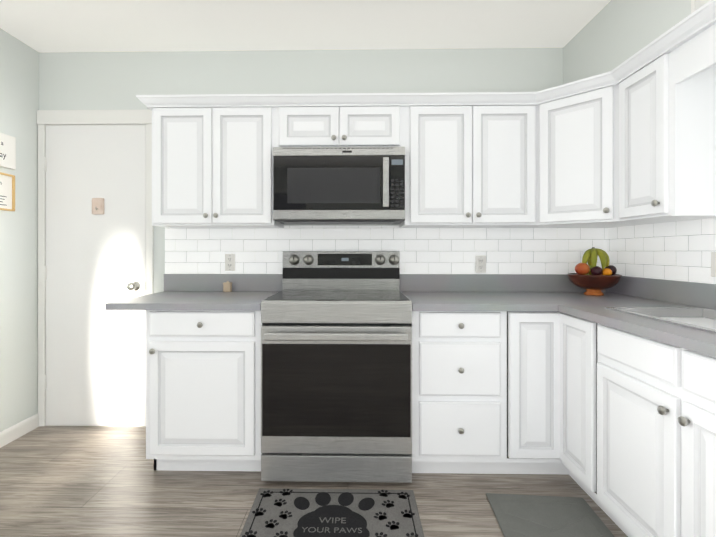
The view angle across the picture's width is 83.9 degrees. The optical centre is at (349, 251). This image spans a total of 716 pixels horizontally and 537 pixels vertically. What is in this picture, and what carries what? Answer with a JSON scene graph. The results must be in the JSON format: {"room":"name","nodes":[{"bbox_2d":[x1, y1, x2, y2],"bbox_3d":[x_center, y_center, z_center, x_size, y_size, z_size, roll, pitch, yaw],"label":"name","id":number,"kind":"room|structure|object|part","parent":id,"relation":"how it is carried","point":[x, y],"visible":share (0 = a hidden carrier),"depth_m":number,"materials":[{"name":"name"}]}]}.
{"room":"kitchen","nodes":[
{"label":"kitchen","id":0,"kind":"room"},
{"bbox_2d":[0,28,38,431],"bbox_3d":[-2.195,-0.086,0.432,0.120,2.519,4.520,0,0,1],"label":"wall","id":1,"kind":"structure","parent":0,"point":[19,83],"depth_m":2.53,"materials":[{"name":"white paint"}]},
{"bbox_2d":[0,172,14,210],"bbox_3d":[-2.089,-0.364,2.345,0.018,0.224,0.270,0,0,1],"label":"framed sign","id":2,"kind":"object","parent":1,"relation":"attached to","point":[7,192],"visible":0.96,"depth_m":2.44,"materials":[{"name":"white paper"}]},
{"bbox_2d":[0,133,15,169],"bbox_3d":[-2.088,-0.612,2.315,0.023,0.200,0.330,0,0,1],"label":"sign","id":3,"kind":"object","parent":1,"relation":"attached to","point":[8,151],"visible":1,"depth_m":2.42,"materials":[{"name":"white paper"}]},
{"bbox_2d":[0,413,38,447],"bbox_3d":[-2.126,1.129,0.492,0.014,0.088,4.400,0,0,1],"label":"baseboard","id":4,"kind":"structure","parent":1,"relation":"attached to","point":[17,430],"depth_m":2.50,"materials":[{"name":"white paint"}]},
{"bbox_2d":[0,0,610,51],"bbox_3d":[-0.236,-1.376,0.455,4.035,0.060,4.640,0,0,1],"label":"ceiling","id":5,"kind":"structure","parent":0,"point":[126,25],"depth_m":2.36,"materials":[{"name":"white paint"}]},
{"bbox_2d":[0,426,627,536],"bbox_3d":[-0.236,1.203,0.457,4.035,0.060,4.640,0,0,1],"label":"floor","id":6,"kind":"structure","parent":0,"point":[82,481],"depth_m":1.95,"materials":[{"name":"wood"}]},
{"bbox_2d":[146,310,261,470],"bbox_3d":[-0.744,0.735,2.349,0.603,0.875,0.626,0,0,1],"label":"base cabinet","id":7,"kind":"object","parent":6,"relation":"on","point":[203,367],"depth_m":2.04,"materials":[{"name":"white paint"}]},
{"bbox_2d":[105,290,280,309],"bbox_3d":[-0.840,0.280,2.344,0.797,0.035,0.643,0,0,1],"label":"countertop","id":8,"kind":"structure","parent":7,"relation":"on","point":[167,299],"depth_m":2.11,"materials":[{"name":"grey stone"}]},
{"bbox_2d":[223,281,231,291],"bbox_3d":[-0.794,0.225,2.605,0.052,0.072,0.044,0,0,1],"label":"box","id":9,"kind":"object","parent":8,"relation":"on","point":[227,286],"visible":1,"depth_m":2.58,"materials":[{"name":"beige"}]},
{"bbox_2d":[240,488,423,536],"bbox_3d":[-0.069,1.168,1.724,0.758,0.008,0.470,0,0,1],"label":"mat","id":10,"kind":"object","parent":6,"relation":"on","point":[276,512],"visible":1,"depth_m":1.77,"materials":[{"name":"grey fabric"}]},
{"bbox_2d":[261,251,411,482],"bbox_3d":[-0.058,0.585,2.272,0.756,1.175,0.720,0,0,1],"label":"range","id":11,"kind":"object","parent":6,"relation":"on","point":[336,366],"visible":1,"depth_m":1.98,"materials":[{"name":"grey metal"}]},
{"bbox_2d":[411,306,504,473],"bbox_3d":[0.571,0.735,2.325,0.487,0.875,0.626,0,0,1],"label":"base cabinet","id":12,"kind":"object","parent":6,"relation":"on","point":[457,427],"depth_m":2.01,"materials":[{"name":"white paint"}]},
{"bbox_2d":[486,493,614,536],"bbox_3d":[0.846,1.166,1.437,0.450,0.011,0.940,0,0,5],"label":"mat","id":13,"kind":"object","parent":6,"relation":"on","point":[516,515],"visible":1,"depth_m":1.75,"materials":[{"name":"grey fabric"}]},
{"bbox_2d":[505,402,715,536],"bbox_3d":[1.235,0.735,1.713,0.891,0.875,1.826,0,0,1],"label":"base cabinet","id":14,"kind":"object","parent":6,"relation":"on","point":[651,470],"depth_m":1.49,"materials":[{"name":"white paint"}]},
{"bbox_2d":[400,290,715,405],"bbox_3d":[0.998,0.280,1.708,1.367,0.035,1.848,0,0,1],"label":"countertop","id":15,"kind":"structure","parent":14,"relation":"on","point":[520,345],"depth_m":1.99,"materials":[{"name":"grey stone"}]},
{"bbox_2d":[567,247,621,295],"bbox_3d":[1.493,0.116,2.430,0.284,0.290,0.284,0,0,1],"label":"fruit bowl","id":16,"kind":"object","parent":15,"relation":"on","point":[591,277],"visible":1,"depth_m":2.37,"materials":[{"name":"brown wood"}]},
{"bbox_2d":[605,306,715,333],"bbox_3d":[1.404,0.354,1.424,0.450,0.197,0.835,0,0,1],"label":"sink","id":17,"kind":"object","parent":15,"relation":"in","point":[699,317],"depth_m":1.81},
{"bbox_2d":[39,48,606,292],"bbox_3d":[-0.195,-0.088,2.712,4.035,2.519,0.128,0,0,1],"label":"wall","id":18,"kind":"structure","parent":0,"point":[94,80],"depth_m":2.65,"materials":[{"name":"white paint"}]},
{"bbox_2d":[37,110,153,425],"bbox_3d":[-1.700,0.111,2.643,0.787,2.122,0.082,0,0,1],"label":"door","id":19,"kind":"structure","parent":18,"relation":"attached to","point":[95,241],"depth_m":2.67,"materials":[{"name":"white paint"}]},
{"bbox_2d":[148,96,283,228],"bbox_3d":[-0.800,-0.525,2.492,0.727,0.736,0.332,0,0,1],"label":"upper cabinet","id":20,"kind":"object","parent":18,"relation":"attached to","point":[212,156],"depth_m":2.33,"materials":[{"name":"white paint"}]},
{"bbox_2d":[225,254,234,270],"bbox_3d":[-0.793,0.070,2.654,0.070,0.114,0.009,0,0,1],"label":"electrical outlet","id":21,"kind":"object","parent":18,"relation":"attached to","point":[229,262],"visible":1,"depth_m":2.65,"materials":[{"name":"white plastic"}]},
{"bbox_2d":[276,96,339,146],"bbox_3d":[-0.246,-0.749,2.482,0.382,0.287,0.332,0,0,1],"label":"upper cabinet","id":22,"kind":"object","parent":18,"relation":"attached to","point":[301,121],"depth_m":2.32,"materials":[{"name":"white paint"}]},
{"bbox_2d":[340,96,407,147],"bbox_3d":[0.136,-0.749,2.475,0.382,0.287,0.332,0,0,1],"label":"upper cabinet","id":23,"kind":"object","parent":18,"relation":"attached to","point":[365,121],"depth_m":2.31,"materials":[{"name":"white paint"}]},
{"bbox_2d":[273,147,404,224],"bbox_3d":[-0.055,-0.389,2.441,0.756,0.422,0.405,0,0,1],"label":"microwave","id":24,"kind":"object","parent":23,"relation":"attached to","point":[334,185],"visible":1,"depth_m":2.27,"materials":[{"name":"grey metal"}]},
{"bbox_2d":[164,274,585,289],"bbox_3d":[0.220,0.205,2.631,2.906,0.115,0.018,0,0,1],"label":"backsplash","id":25,"kind":"structure","parent":18,"relation":"attached to","point":[171,281],"depth_m":2.62,"materials":[{"name":"grey stone"}]},
{"bbox_2d":[399,92,535,227],"bbox_3d":[0.708,-0.525,2.464,0.761,0.736,0.332,0,0,1],"label":"upper cabinet","id":26,"kind":"object","parent":18,"relation":"attached to","point":[470,157],"depth_m":2.30,"materials":[{"name":"white paint"}]},
{"bbox_2d":[475,256,485,272],"bbox_3d":[0.868,0.081,2.623,0.070,0.114,0.009,0,0,1],"label":"electrical outlet","id":27,"kind":"object","parent":18,"relation":"attached to","point":[480,264],"visible":1,"depth_m":2.62,"materials":[{"name":"white plastic"}]},
{"bbox_2d":[536,72,645,227],"bbox_3d":[1.386,-0.525,2.317,0.601,0.736,0.602,0,0,1],"label":"upper cabinet","id":28,"kind":"object","parent":18,"relation":"attached to","point":[576,120],"depth_m":2.14,"materials":[{"name":"white paint"}]},
{"bbox_3d":[0.061,-0.876,1.565,2.602,0.057,2.150,0,0,1],"label":"crown","id":29,"kind":"part","parent":28,"relation":"part of","materials":[{"name":"white paint"}]},
{"bbox_2d":[563,0,715,283],"bbox_3d":[1.572,-0.086,0.363,0.415,2.519,4.520,0,0,1],"label":"wall","id":30,"kind":"structure","parent":0,"point":[611,35],"depth_m":2.10,"materials":[{"name":"white tile"}]},
{"bbox_2d":[605,276,715,305],"bbox_3d":[1.667,0.205,1.692,0.018,0.115,1.842,0,0,1],"label":"backsplash","id":31,"kind":"structure","parent":30,"relation":"attached to","point":[687,293],"depth_m":2.08,"materials":[{"name":"grey stone"}]},
{"bbox_2d":[616,32,715,223],"bbox_3d":[1.515,-0.524,1.836,0.336,0.736,0.354,0,0,1],"label":"upper cabinet","id":32,"kind":"object","parent":30,"relation":"attached to","point":[631,141],"depth_m":1.70,"materials":[{"name":"white paint"}]},
{"bbox_2d":[711,252,715,276],"bbox_3d":[1.671,0.057,1.807,0.013,0.114,0.070,0,0,1],"label":"light switch","id":33,"kind":"object","parent":30,"relation":"attached to","point":[713,264],"visible":1,"depth_m":1.83,"materials":[{"name":"white plastic"}]}
]}

